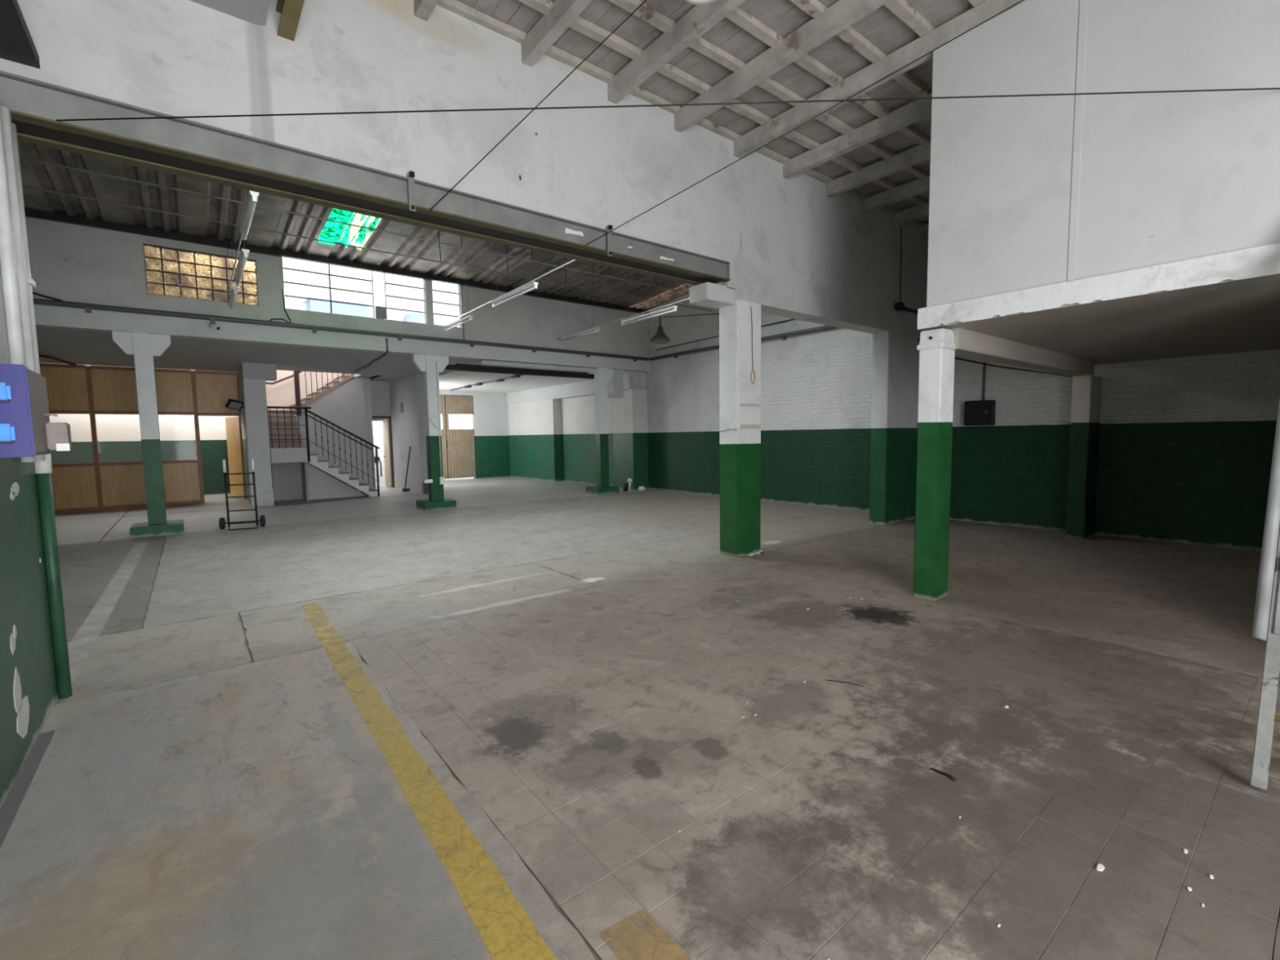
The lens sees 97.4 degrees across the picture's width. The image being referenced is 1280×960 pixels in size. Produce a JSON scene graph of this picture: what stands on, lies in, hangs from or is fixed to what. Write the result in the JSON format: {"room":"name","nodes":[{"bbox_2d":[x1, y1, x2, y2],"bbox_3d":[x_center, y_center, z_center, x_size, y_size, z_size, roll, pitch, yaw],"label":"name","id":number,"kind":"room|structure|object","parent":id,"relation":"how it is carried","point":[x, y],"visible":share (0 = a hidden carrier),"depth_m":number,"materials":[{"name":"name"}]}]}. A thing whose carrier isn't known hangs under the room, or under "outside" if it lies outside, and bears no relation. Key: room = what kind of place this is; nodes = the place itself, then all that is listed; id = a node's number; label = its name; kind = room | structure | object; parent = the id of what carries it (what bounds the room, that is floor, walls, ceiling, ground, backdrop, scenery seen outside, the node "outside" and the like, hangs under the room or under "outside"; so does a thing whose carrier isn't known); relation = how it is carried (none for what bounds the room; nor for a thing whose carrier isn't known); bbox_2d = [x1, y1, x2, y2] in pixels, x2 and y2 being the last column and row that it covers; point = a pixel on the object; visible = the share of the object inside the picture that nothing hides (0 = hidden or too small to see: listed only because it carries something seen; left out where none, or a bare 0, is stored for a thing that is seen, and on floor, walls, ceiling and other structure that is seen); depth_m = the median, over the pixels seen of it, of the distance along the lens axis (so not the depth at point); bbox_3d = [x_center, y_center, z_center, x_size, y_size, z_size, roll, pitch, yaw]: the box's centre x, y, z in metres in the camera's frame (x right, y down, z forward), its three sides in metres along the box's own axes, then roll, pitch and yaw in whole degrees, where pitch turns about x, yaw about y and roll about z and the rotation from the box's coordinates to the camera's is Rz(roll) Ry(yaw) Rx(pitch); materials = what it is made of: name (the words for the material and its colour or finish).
{"room":"warehouse","nodes":[
{"label":"warehouse","id":0,"kind":"room"},
{"bbox_2d":[0,269,57,808],"bbox_3d":[-1.264,-0.998,-0.154,0.552,5.250,8.640,-4,6,-38],"label":"wall","id":1,"kind":"structure","parent":0,"point":[28,693],"depth_m":2.97,"materials":[{"name":"paint"}]},
{"bbox_2d":[0,106,35,462],"bbox_3d":[-3.404,-1.086,3.038,0.055,1.980,0.055,-2,5,-16],"label":"pipe","id":2,"kind":"object","parent":1,"relation":"attached to","point":[7,255],"visible":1,"depth_m":3.02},
{"bbox_2d":[0,0,39,68],"bbox_3d":[-2.403,-2.345,1.721,0.220,0.070,3.930,-4,6,-38],"label":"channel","id":3,"kind":"object","parent":1,"relation":"attached to","point":[17,45],"visible":1,"depth_m":3.06,"materials":[{"name":"metal"}]},
{"bbox_2d":[0,105,44,461],"bbox_3d":[-3.560,-1.099,3.234,0.055,1.980,0.055,-2,5,-16],"label":"pipe","id":4,"kind":"object","parent":1,"relation":"attached to","point":[5,112],"visible":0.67,"depth_m":3.21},
{"bbox_2d":[0,363,71,457],"bbox_3d":[-2.785,-0.300,2.510,0.295,0.390,0.480,-4,6,-38],"label":"box","id":5,"kind":"object","parent":1,"relation":"attached to","point":[26,429],"visible":1,"depth_m":2.39,"materials":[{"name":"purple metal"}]},
{"bbox_2d":[0,382,11,402],"bbox_3d":[-2.667,-0.362,2.316,0.105,0.080,0.027,-4,6,-38],"label":"socket","id":6,"kind":"object","parent":5,"relation":"attached to","point":[5,388],"depth_m":2.33,"materials":[{"name":"blue plastic"}]},
{"bbox_2d":[0,423,15,443],"bbox_3d":[-2.663,-0.192,2.328,0.105,0.080,0.032,-4,6,-38],"label":"socket","id":7,"kind":"object","parent":5,"relation":"attached to","point":[7,431],"depth_m":2.34,"materials":[{"name":"blue plastic"}]},
{"bbox_2d":[45,422,71,450],"bbox_3d":[-2.797,-0.208,2.712,0.075,0.135,0.120,-4,6,-38],"label":"electrical box","id":8,"kind":"object","parent":5,"relation":"attached to","point":[58,435],"depth_m":2.67,"materials":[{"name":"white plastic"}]},
{"bbox_2d":[11,122,72,698],"bbox_3d":[-3.667,-0.356,3.430,0.078,3.470,0.100,-4,6,-38],"label":"drain pipe","id":9,"kind":"object","parent":1,"relation":"attached to","point":[43,468],"visible":0.56,"depth_m":3.47,"materials":[{"name":"white metal"}]},
{"bbox_2d":[48,377,391,494],"bbox_3d":[-12.854,-1.177,15.529,11.300,3.450,2.820,-4,6,-38],"label":"wall","id":10,"kind":"structure","parent":0,"point":[119,437],"depth_m":16.40,"materials":[{"name":"paint"}]},
{"bbox_2d":[265,373,293,384],"bbox_3d":[-10.688,-3.229,16.800,1.919,0.774,0.092,-5,6,-40],"label":"wall handrail","id":11,"kind":"object","parent":10,"relation":"attached to","point":[291,375],"visible":0.41,"depth_m":16.77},
{"bbox_2d":[189,0,269,26],"bbox_3d":[-0.805,-2.970,0.148,1.885,0.120,8.350,-4,6,-38],"label":"ceiling slab","id":12,"kind":"structure","parent":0,"point":[253,11],"depth_m":3.78,"materials":[{"name":"paint"}]},
{"bbox_2d":[237,368,250,502],"bbox_3d":[-10.122,-1.139,14.554,0.160,3.450,1.950,-4,6,-38],"label":"wall","id":13,"kind":"structure","parent":0,"point":[239,372],"depth_m":14.71,"materials":[{"name":"paint"}]},
{"bbox_2d":[35,327,481,381],"bbox_3d":[-11.384,-2.900,13.587,11.800,0.250,9.500,-4,6,-38],"label":"ceiling","id":14,"kind":"structure","parent":0,"point":[86,348],"depth_m":12.40,"materials":[{"name":"paint"}]},
{"bbox_2d":[38,354,76,365],"bbox_3d":[-12.466,-2.543,11.568,0.433,0.120,3.436,-2,5,-18],"label":"cable","id":15,"kind":"object","parent":14,"relation":"attached to","point":[39,355],"visible":0.61,"depth_m":12.05,"materials":[{"name":"black plastic"}]},
{"bbox_2d":[354,337,388,372],"bbox_3d":[-6.515,-2.950,13.598,0.110,0.333,4.149,-4,6,-35],"label":"cable","id":16,"kind":"object","parent":14,"relation":"attached to","point":[386,339],"visible":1,"depth_m":12.81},
{"bbox_2d":[265,369,385,421],"bbox_3d":[-9.355,-3.141,16.568,4.100,2.700,2.750,-4,6,-38],"label":"wall","id":17,"kind":"structure","parent":0,"point":[282,393],"depth_m":17.13,"materials":[{"name":"paint"}]},
{"bbox_2d":[25,217,647,357],"bbox_3d":[-6.419,-3.707,11.294,16.820,1.460,0.180,-4,6,-38],"label":"wall","id":18,"kind":"structure","parent":0,"point":[68,262],"depth_m":10.66,"materials":[{"name":"paint"}]},
{"bbox_2d":[142,244,258,306],"bbox_3d":[-7.858,-3.654,10.139,1.606,0.840,0.095,-4,6,-38],"label":"window","id":19,"kind":"structure","parent":18,"relation":"in","point":[169,272],"depth_m":10.04,"materials":[{"name":"glass"}]},
{"bbox_2d":[269,288,291,323],"bbox_3d":[-6.915,-3.327,10.758,0.390,0.679,0.064,-4,6,-38],"label":"cable","id":20,"kind":"object","parent":18,"relation":"attached to","point":[271,319],"visible":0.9,"depth_m":10.81,"materials":[{"name":"black rubber"}]},
{"bbox_2d":[281,257,374,318],"bbox_3d":[-6.259,-3.875,11.359,1.630,1.040,0.040,-4,6,-38],"label":"window","id":21,"kind":"structure","parent":18,"relation":"in","point":[282,268],"depth_m":11.35,"materials":[{"name":"metal"}]},
{"bbox_2d":[33,303,650,372],"bbox_3d":[-6.369,-2.824,11.317,16.820,0.315,0.300,-4,6,-38],"label":"beam","id":22,"kind":"structure","parent":18,"relation":"attached to","point":[46,316],"depth_m":10.92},
{"bbox_2d":[208,323,219,329],"bbox_3d":[-7.593,-2.744,10.018,0.225,0.160,0.094,1,5,21],"label":"security camera","id":23,"kind":"object","parent":22,"relation":"attached to","point":[211,325],"visible":1,"depth_m":9.99,"materials":[{"name":"white plastic"}]},
{"bbox_2d":[33,297,837,361],"bbox_3d":[-3.816,-2.789,8.344,16.520,0.145,7.555,-4,6,-38],"label":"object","id":24,"kind":"structure","parent":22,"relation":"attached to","point":[88,307],"depth_m":11.46,"materials":[{"name":"metal"}]},
{"bbox_2d":[32,291,62,301],"bbox_3d":[-9.307,-2.877,8.712,0.509,0.171,0.032,-4,6,-38],"label":"cable","id":25,"kind":"object","parent":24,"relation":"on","point":[34,293],"visible":0.6,"depth_m":8.76,"materials":[{"name":"black plastic"}]},
{"bbox_2d":[607,368,623,398],"bbox_3d":[-0.816,-2.726,15.918,0.600,0.770,0.350,-4,6,-38],"label":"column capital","id":26,"kind":"object","parent":22,"relation":"attached to","point":[615,387],"visible":0.75,"depth_m":15.85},
{"bbox_2d":[373,306,386,319],"bbox_3d":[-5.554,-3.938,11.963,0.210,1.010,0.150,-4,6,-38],"label":"electrical box","id":27,"kind":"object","parent":18,"relation":"in","point":[380,311],"depth_m":11.94,"materials":[{"name":"grey"}]},
{"bbox_2d":[383,273,426,324],"bbox_3d":[-5.117,-3.964,12.271,0.840,1.040,0.030,-4,6,-38],"label":"window","id":28,"kind":"structure","parent":18,"relation":"in","point":[385,295],"depth_m":12.26,"materials":[{"name":"metal"}]},
{"bbox_2d":[431,284,461,328],"bbox_3d":[-4.421,-4.018,12.823,0.640,1.040,0.030,-4,6,-38],"label":"window","id":29,"kind":"structure","parent":18,"relation":"in","point":[458,293],"depth_m":12.88,"materials":[{"name":"metal"}]},
{"bbox_2d":[461,284,464,339],"bbox_3d":[-4.095,-3.845,12.995,0.044,1.281,0.028,-2,5,-16],"label":"cable","id":30,"kind":"object","parent":18,"relation":"attached to","point":[461,285],"visible":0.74,"depth_m":12.98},
{"bbox_2d":[444,259,576,324],"bbox_3d":[-2.055,-3.361,9.759,0.020,0.110,7.650,-4,6,-38],"label":"wire","id":31,"kind":"object","parent":18,"relation":"attached to","point":[573,260],"visible":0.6,"depth_m":9.73,"materials":[{"name":"metal"}]},
{"bbox_2d":[555,297,689,339],"bbox_3d":[0.214,-3.487,11.562,0.020,0.110,7.650,-4,6,-38],"label":"wire","id":32,"kind":"object","parent":18,"relation":"attached to","point":[688,298],"visible":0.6,"depth_m":11.84,"materials":[{"name":"metal"}]},
{"bbox_2d":[17,141,694,314],"bbox_3d":[-3.869,-4.530,8.135,16.790,0.850,8.000,-4,6,-38],"label":"ceiling","id":33,"kind":"structure","parent":0,"point":[38,204],"depth_m":10.00,"materials":[{"name":"grey"}]},
{"bbox_2d":[226,215,239,309],"bbox_3d":[-7.004,-3.728,9.627,0.090,1.344,1.350,-4,6,-38],"label":"fluorescent light","id":34,"kind":"object","parent":33,"relation":"hanging from","point":[233,292],"visible":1,"depth_m":9.48,"materials":[{"name":"white metal"}]},
{"bbox_2d":[227,234,242,293],"bbox_3d":[-5.146,-3.261,7.298,0.020,0.110,7.650,-4,6,-38],"label":"wire","id":35,"kind":"object","parent":33,"relation":"hanging from","point":[241,237],"visible":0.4,"depth_m":8.55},
{"bbox_2d":[240,188,242,221],"bbox_3d":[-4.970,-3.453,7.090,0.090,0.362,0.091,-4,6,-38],"label":"wire","id":36,"kind":"object","parent":33,"relation":"hanging from","point":[240,188],"depth_m":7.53,"materials":[{"name":"white metal"}]},
{"bbox_2d":[233,240,249,286],"bbox_3d":[-5.414,-2.995,7.694,0.090,0.479,2.747,-4,6,-38],"label":"fluorescent light","id":37,"kind":"object","parent":33,"relation":"hanging from","point":[243,255],"depth_m":7.92,"materials":[{"name":"white metal"}]},
{"bbox_2d":[240,188,259,239],"bbox_3d":[-4.640,-3.759,6.611,0.090,1.418,1.500,-4,6,-38],"label":"fluorescent light","id":38,"kind":"object","parent":33,"relation":"hanging from","point":[252,197],"visible":0.8,"depth_m":6.53,"materials":[{"name":"white metal"}]},
{"bbox_2d":[19,156,688,293],"bbox_3d":[-3.646,-4.166,8.713,15.610,0.765,0.037,-4,6,-38],"label":"beam","id":39,"kind":"structure","parent":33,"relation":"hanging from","point":[20,157],"depth_m":7.95,"materials":[{"name":"metal"}]},
{"bbox_2d":[22,185,711,311],"bbox_3d":[-4.269,-4.184,9.496,15.610,0.695,0.037,-4,6,-38],"label":"rod","id":40,"kind":"object","parent":33,"relation":"hanging from","point":[23,186],"visible":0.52,"depth_m":9.02,"materials":[{"name":"grey paint"}]},
{"bbox_2d":[444,255,473,331],"bbox_3d":[-3.915,-3.979,12.044,0.090,1.332,1.500,-4,6,-38],"label":"fluorescent light","id":41,"kind":"object","parent":33,"relation":"hanging from","point":[466,318],"visible":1,"depth_m":12.00,"materials":[{"name":"white metal"}]},
{"bbox_2d":[490,243,538,307],"bbox_3d":[-2.266,-3.964,9.966,0.090,1.464,1.700,-4,6,-38],"label":"fluorescent light","id":42,"kind":"object","parent":33,"relation":"hanging from","point":[528,287],"visible":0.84,"depth_m":9.93,"materials":[{"name":"white metal"}]},
{"bbox_2d":[560,275,599,341],"bbox_3d":[-1.476,-4.157,13.627,0.090,1.346,1.650,-4,6,-38],"label":"fluorescent light","id":43,"kind":"object","parent":33,"relation":"hanging from","point":[563,338],"visible":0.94,"depth_m":13.58,"materials":[{"name":"white metal"}]},
{"bbox_2d":[620,286,677,325],"bbox_3d":[0.143,-4.106,11.591,0.090,1.542,1.750,-4,6,-38],"label":"fluorescent light","id":44,"kind":"object","parent":33,"relation":"hanging from","point":[674,308],"visible":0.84,"depth_m":11.56,"materials":[{"name":"white metal"}]},
{"bbox_2d":[372,421,380,482],"bbox_3d":[-9.332,-1.533,19.355,2.400,3.450,2.800,-4,6,-38],"label":"wall","id":45,"kind":"structure","parent":0,"point":[375,424],"depth_m":20.63,"materials":[{"name":"white paint"}]},
{"bbox_2d":[377,373,427,493],"bbox_3d":[-7.597,-1.459,18.118,0.470,3.450,4.500,-4,6,-38],"label":"wall","id":46,"kind":"structure","parent":0,"point":[408,427],"depth_m":17.00,"materials":[{"name":"paint"}]},
{"bbox_2d":[372,416,394,487],"bbox_3d":[-8.612,-0.913,18.492,0.740,2.330,0.770,-4,6,-38],"label":"door","id":47,"kind":"structure","parent":46,"relation":"in","point":[387,426],"depth_m":18.55,"materials":[{"name":"brown wood"}]},
{"bbox_2d":[400,402,404,413],"bbox_3d":[-7.295,-2.223,17.270,0.022,0.302,0.315,-4,6,-38],"label":"wall switch plate","id":48,"kind":"object","parent":46,"relation":"attached to","point":[401,403],"visible":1,"depth_m":17.27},
{"bbox_2d":[403,311,435,324],"bbox_3d":[-6.714,-4.230,17.161,0.900,1.700,0.900,-4,6,-38],"label":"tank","id":49,"kind":"object","parent":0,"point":[415,317],"visible":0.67,"depth_m":16.70,"materials":[{"name":"white"}]},
{"bbox_2d":[0,0,928,337],"bbox_3d":[0.466,-3.207,6.612,11.920,1.970,0.320,-4,6,-38],"label":"wall","id":50,"kind":"structure","parent":0,"point":[795,251],"depth_m":4.96,"materials":[{"name":"white paint"}]},
{"bbox_2d":[275,0,304,41],"bbox_3d":[0.011,-3.023,0.828,0.100,0.175,8.200,-4,6,-38],"label":"beam","id":51,"kind":"structure","parent":50,"relation":"attached to","point":[291,11],"depth_m":3.85,"materials":[{"name":"paint"}]},
{"bbox_2d":[0,70,730,285],"bbox_3d":[-1.377,-2.386,5.171,6.050,0.295,0.460,-4,6,-38],"label":"steel beam","id":52,"kind":"structure","parent":50,"relation":"attached to","point":[183,147],"depth_m":4.18,"materials":[{"name":"grey metal"}]},
{"bbox_2d":[430,0,646,210],"bbox_3d":[-0.825,-3.004,4.519,1.846,1.552,0.009,-1,5,4],"label":"overhead wire","id":53,"kind":"object","parent":52,"relation":"attached to","point":[630,15],"visible":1,"depth_m":4.51,"materials":[{"name":"black metal"}]},
{"bbox_2d":[56,87,1279,121],"bbox_3d":[0.284,-2.254,3.373,7.416,0.179,0.010,-1,5,-1],"label":"overhead wire","id":54,"kind":"object","parent":52,"relation":"attached to","point":[1277,88],"visible":1,"depth_m":3.37,"materials":[{"name":"black metal"}]},
{"bbox_2d":[586,0,1023,245],"bbox_3d":[1.257,-3.072,5.023,3.750,1.518,0.010,0,5,16],"label":"overhead wire","id":55,"kind":"object","parent":52,"relation":"attached to","point":[1021,0],"visible":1,"depth_m":4.93,"materials":[{"name":"black metal"}]},
{"bbox_2d":[894,226,917,314],"bbox_3d":[4.717,-3.565,9.706,1.250,1.370,0.110,-4,6,-38],"label":"wall bracket","id":56,"kind":"object","parent":50,"relation":"attached to","point":[899,306],"visible":0.9,"depth_m":9.45,"materials":[{"name":"metal"}]},
{"bbox_2d":[439,391,510,478],"bbox_3d":[-6.831,-1.717,21.787,5.350,3.360,0.300,-4,6,-38],"label":"wall","id":57,"kind":"structure","parent":0,"point":[491,412],"depth_m":22.31,"materials":[{"name":"paint"}]},
{"bbox_2d":[440,394,475,478],"bbox_3d":[-7.044,-1.652,21.506,1.500,3.160,0.080,-4,6,-38],"label":"door","id":58,"kind":"structure","parent":57,"relation":"in","point":[458,446],"depth_m":21.53,"materials":[{"name":"brown"}]},
{"bbox_2d":[438,360,644,393],"bbox_3d":[-4.677,-3.375,18.909,5.350,0.340,9.500,-4,6,-38],"label":"ceiling","id":59,"kind":"structure","parent":0,"point":[448,380],"depth_m":17.22,"materials":[{"name":"paint"}]},
{"bbox_2d":[450,363,587,391],"bbox_3d":[-5.129,-3.016,17.216,3.701,0.066,7.219,-4,6,-38],"label":"conduit","id":60,"kind":"object","parent":59,"relation":"attached to","point":[515,375],"visible":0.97,"depth_m":15.28,"materials":[{"name":"black metal"}]},
{"bbox_2d":[506,373,648,489],"bbox_3d":[-2.455,-1.633,19.873,0.890,3.370,8.350,-4,6,-38],"label":"wall","id":61,"kind":"structure","parent":0,"point":[552,428],"depth_m":19.39,"materials":[{"name":"paint"}]},
{"bbox_2d":[0,476,1279,959],"bbox_3d":[-4.019,1.089,9.039,17.206,0.310,26.212,-4,6,-38],"label":"floor","id":62,"kind":"structure","parent":0,"point":[490,726],"depth_m":2.93,"materials":[{"name":"concrete"}]},
{"bbox_2d":[39,363,246,512],"bbox_3d":[-13.038,-1.005,13.524,5.795,3.450,0.100,-4,6,-38],"label":"wall","id":63,"kind":"structure","parent":62,"relation":"on","point":[92,390],"depth_m":13.79,"materials":[{"name":"orange wood"}]},
{"bbox_2d":[225,416,244,498],"bbox_3d":[-11.207,-0.619,15.587,0.840,2.240,0.040,2,5,33],"label":"door","id":64,"kind":"structure","parent":63,"relation":"in","point":[233,444],"depth_m":15.55,"materials":[{"name":"brown wood"}]},
{"bbox_2d":[111,330,184,537],"bbox_3d":[-8.492,-0.781,9.761,0.740,3.450,0.660,-4,6,-38],"label":"support column","id":65,"kind":"structure","parent":62,"relation":"on","point":[144,347],"depth_m":9.64,"materials":[{"name":"paint"}]},
{"bbox_2d":[218,458,265,530],"bbox_3d":[-7.301,0.257,10.249,0.688,1.270,0.422,-3,5,-23],"label":"hand truck","id":66,"kind":"object","parent":62,"relation":"on","point":[222,523],"visible":1,"depth_m":10.31,"materials":[{"name":"black metal"}]},
{"bbox_2d":[240,362,276,506],"bbox_3d":[-9.227,-1.091,13.786,0.680,3.450,0.410,-4,6,-38],"label":"support column","id":67,"kind":"structure","parent":62,"relation":"on","point":[254,375],"depth_m":13.57,"materials":[{"name":"white paint"}]},
{"bbox_2d":[225,398,244,410],"bbox_3d":[-9.492,-1.770,13.234,0.164,0.261,0.423,1,5,26],"label":"floodlight","id":68,"kind":"object","parent":67,"relation":"attached to","point":[231,403],"visible":1,"depth_m":13.17,"materials":[{"name":"black metal"}]},
{"bbox_2d":[267,373,377,501],"bbox_3d":[-9.329,-1.481,16.189,3.150,3.850,3.350,-4,6,-38],"label":"staircase","id":69,"kind":"structure","parent":62,"relation":"on","point":[342,403],"depth_m":16.15,"materials":[{"name":"white paint"}]},
{"bbox_2d":[293,370,348,415],"bbox_3d":[-9.203,-3.021,16.479,1.614,2.270,0.188,-4,6,-38],"label":"stair railing","id":70,"kind":"object","parent":69,"relation":"on","point":[296,378],"visible":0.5,"depth_m":16.00,"materials":[{"name":"black metal"}]},
{"bbox_2d":[266,405,382,500],"bbox_3d":[-8.298,-0.699,14.944,2.635,2.458,0.118,-4,6,-38],"label":"stair railing","id":71,"kind":"object","parent":69,"relation":"on","point":[305,408],"depth_m":14.86,"materials":[{"name":"black metal"}]},
{"bbox_2d":[374,456,378,463],"bbox_3d":[-7.329,-0.559,15.652,0.100,0.200,0.040,-4,6,-38],"label":"pouch","id":72,"kind":"object","parent":71,"relation":"hanging from","point":[376,458],"visible":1,"depth_m":15.64,"materials":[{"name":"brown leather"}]},
{"bbox_2d":[402,446,410,491],"bbox_3d":[-7.030,-0.327,16.939,0.216,1.364,0.368,-4,6,-38],"label":"broom","id":73,"kind":"object","parent":62,"relation":"on","point":[404,489],"visible":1,"depth_m":16.98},
{"bbox_2d":[422,481,428,493],"bbox_3d":[-6.169,0.215,16.297,0.180,0.360,0.100,-4,6,-38],"label":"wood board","id":74,"kind":"object","parent":62,"relation":"on","point":[425,486],"visible":0.57,"depth_m":16.24,"materials":[{"name":"brown wood"}]},
{"bbox_2d":[411,353,456,511],"bbox_3d":[-4.695,-1.075,12.772,0.770,3.450,0.660,-4,6,-38],"label":"support column","id":75,"kind":"structure","parent":62,"relation":"on","point":[430,366],"depth_m":12.64,"materials":[{"name":"paint"}]},
{"bbox_2d":[423,479,432,483],"bbox_3d":[-4.740,0.027,12.607,0.180,0.080,0.040,-4,6,-38],"label":"socket","id":76,"kind":"object","parent":75,"relation":"attached to","point":[427,481],"depth_m":12.59,"materials":[{"name":"white plastic"}]},
{"bbox_2d":[444,364,594,378],"bbox_3d":[-2.898,-2.695,14.072,4.150,0.120,0.100,-4,6,-38],"label":"beam","id":77,"kind":"structure","parent":75,"relation":"attached to","point":[449,367],"depth_m":13.90,"materials":[{"name":"metal"}]},
{"bbox_2d":[585,367,619,494],"bbox_3d":[-1.063,-1.357,15.653,0.740,3.450,0.660,-4,6,-38],"label":"support column","id":78,"kind":"structure","parent":62,"relation":"on","point":[602,375],"depth_m":15.52,"materials":[{"name":"paint"}]},
{"bbox_2d":[622,478,644,491],"bbox_3d":[-0.164,0.127,16.234,0.633,0.377,0.196,-2,5,-13],"label":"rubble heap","id":79,"kind":"object","parent":62,"relation":"on","point":[626,486],"visible":1,"depth_m":16.17,"materials":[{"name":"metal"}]},
{"bbox_2d":[688,281,764,557],"bbox_3d":[1.134,-0.705,7.264,0.970,3.420,0.400,-4,6,-38],"label":"support column","id":80,"kind":"structure","parent":62,"relation":"on","point":[740,321],"depth_m":7.29,"materials":[{"name":"paint"}]},
{"bbox_2d":[727,424,732,429],"bbox_3d":[1.156,-0.685,7.258,0.025,0.060,0.060,-4,6,-38],"label":"wall socket","id":81,"kind":"object","parent":80,"relation":"attached to","point":[729,426],"depth_m":7.24,"materials":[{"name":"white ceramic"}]},
{"bbox_2d":[826,679,863,686],"bbox_3d":[1.308,1.295,3.597,0.224,0.007,0.019,1,5,25],"label":"stick","id":82,"kind":"object","parent":62,"relation":"on","point":[826,679],"visible":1,"depth_m":3.60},
{"bbox_2d":[869,330,919,524],"bbox_3d":[4.633,-0.908,10.063,1.400,3.280,0.290,-4,6,-38],"label":"support column","id":83,"kind":"structure","parent":62,"relation":"on","point":[895,355],"depth_m":9.72,"materials":[{"name":"paint"}]},
{"bbox_2d":[913,328,956,600],"bbox_3d":[2.800,-0.131,5.360,0.315,2.530,0.240,-4,6,-38],"label":"support column","id":84,"kind":"structure","parent":62,"relation":"on","point":[936,348],"depth_m":5.27,"materials":[{"name":"paint"}]},
{"bbox_2d":[929,767,956,781],"bbox_3d":[1.411,1.368,2.618,0.024,0.014,0.118,-4,6,-38],"label":"stick","id":85,"kind":"object","parent":62,"relation":"on","point":[951,776],"visible":1,"depth_m":2.61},
{"bbox_2d":[1065,375,1102,538],"bbox_3d":[6.579,-0.338,8.343,0.560,2.360,0.220,-4,6,-38],"label":"support column","id":86,"kind":"structure","parent":62,"relation":"on","point":[1086,389],"depth_m":8.19,"materials":[{"name":"paint"}]},
{"bbox_2d":[1096,863,1104,871],"bbox_3d":[1.680,1.414,2.053,0.039,0.006,0.019,-4,6,-38],"label":"flake","id":87,"kind":"object","parent":62,"relation":"on","point":[1100,867],"visible":1,"depth_m":2.05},
{"bbox_2d":[1249,524,1279,791],"bbox_3d":[3.506,-0.110,2.705,1.743,2.872,0.515,-4,6,-38],"label":"post","id":88,"kind":"object","parent":62,"relation":"on","point":[1266,717],"visible":1,"depth_m":2.56,"materials":[{"name":"white paint"}]},
{"bbox_2d":[1251,396,1279,640],"bbox_3d":[3.534,-0.168,3.105,1.204,1.888,0.052,-5,6,-39],"label":"tube","id":89,"kind":"object","parent":88,"relation":"attached to","point":[1264,586],"visible":0.95,"depth_m":2.93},
{"bbox_2d":[413,0,1026,237],"bbox_3d":[3.204,-3.890,3.318,12.200,0.344,8.800,-4,6,-38],"label":"ceiling","id":90,"kind":"structure","parent":0,"point":[875,153],"depth_m":5.42,"materials":[{"name":"wood"}]},
{"bbox_2d":[685,0,715,5],"bbox_3d":[0.443,-3.718,3.995,0.320,0.435,0.320,-4,6,-38],"label":"ceiling lamp","id":91,"kind":"object","parent":90,"relation":"hanging from","point":[698,2],"visible":1,"depth_m":4.15,"materials":[{"name":"white ceramic"}]},
{"bbox_2d":[644,293,1279,551],"bbox_3d":[5.471,-2.251,10.269,0.330,5.900,16.650,-4,6,-38],"label":"wall","id":92,"kind":"structure","parent":0,"point":[1186,444],"depth_m":9.31,"materials":[{"name":"paint"}]},
{"bbox_2d":[650,313,719,343],"bbox_3d":[1.113,-3.752,13.836,1.948,0.810,0.476,-4,5,-31],"label":"pendant lamp","id":93,"kind":"object","parent":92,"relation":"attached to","point":[660,337],"visible":0.98,"depth_m":13.42,"materials":[{"name":"grey metal"}]},
{"bbox_2d":[656,319,794,350],"bbox_3d":[2.705,-3.593,13.320,0.034,0.154,7.200,-4,6,-38],"label":"cable","id":94,"kind":"object","parent":92,"relation":"attached to","point":[789,319],"visible":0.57,"depth_m":14.54,"materials":[{"name":"black metal"}]},
{"bbox_2d":[964,361,995,426],"bbox_3d":[5.760,-1.460,9.535,0.225,1.070,0.420,-4,6,-38],"label":"box","id":95,"kind":"object","parent":92,"relation":"attached to","point":[982,412],"visible":1,"depth_m":9.49,"materials":[{"name":"black metal"}]},
{"bbox_2d":[917,242,1279,377],"bbox_3d":[6.451,-1.403,4.613,5.257,0.406,6.110,-4,6,-38],"label":"ceiling","id":96,"kind":"structure","parent":0,"point":[1227,302],"depth_m":4.92,"materials":[{"name":"paint"}]},
{"bbox_2d":[926,0,1279,306],"bbox_3d":[6.513,-2.725,4.438,5.217,2.260,5.900,-4,6,-38],"label":"wall","id":97,"kind":"structure","parent":0,"point":[1026,192],"depth_m":4.17,"materials":[{"name":"paint"}]},
{"label":"outside","id":98,"kind":"structure","parent":0,"visible":0},
{"bbox_2d":[282,257,458,327],"bbox_3d":[-11.271,-6.627,21.625,22.000,5.700,0.500,-4,6,-38],"label":"sky","id":99,"kind":"structure","parent":98,"point":[292,276],"depth_m":21.79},
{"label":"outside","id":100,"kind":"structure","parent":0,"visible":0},
{"bbox_2d":[440,413,462,429],"bbox_3d":[-10.037,-1.926,25.365,4.000,3.900,0.300,-4,6,-38],"label":"window","id":101,"kind":"structure","parent":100,"point":[455,420],"depth_m":26.21,"materials":[{"name":"glass"}]},
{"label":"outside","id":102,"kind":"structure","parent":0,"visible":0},
{"bbox_2d":[302,295,370,317],"bbox_3d":[-8.630,-4.761,16.043,1.580,0.590,0.900,-4,6,-38],"label":"shed","id":103,"kind":"object","parent":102,"point":[311,304],"visible":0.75,"depth_m":15.70,"materials":[{"name":"white"}]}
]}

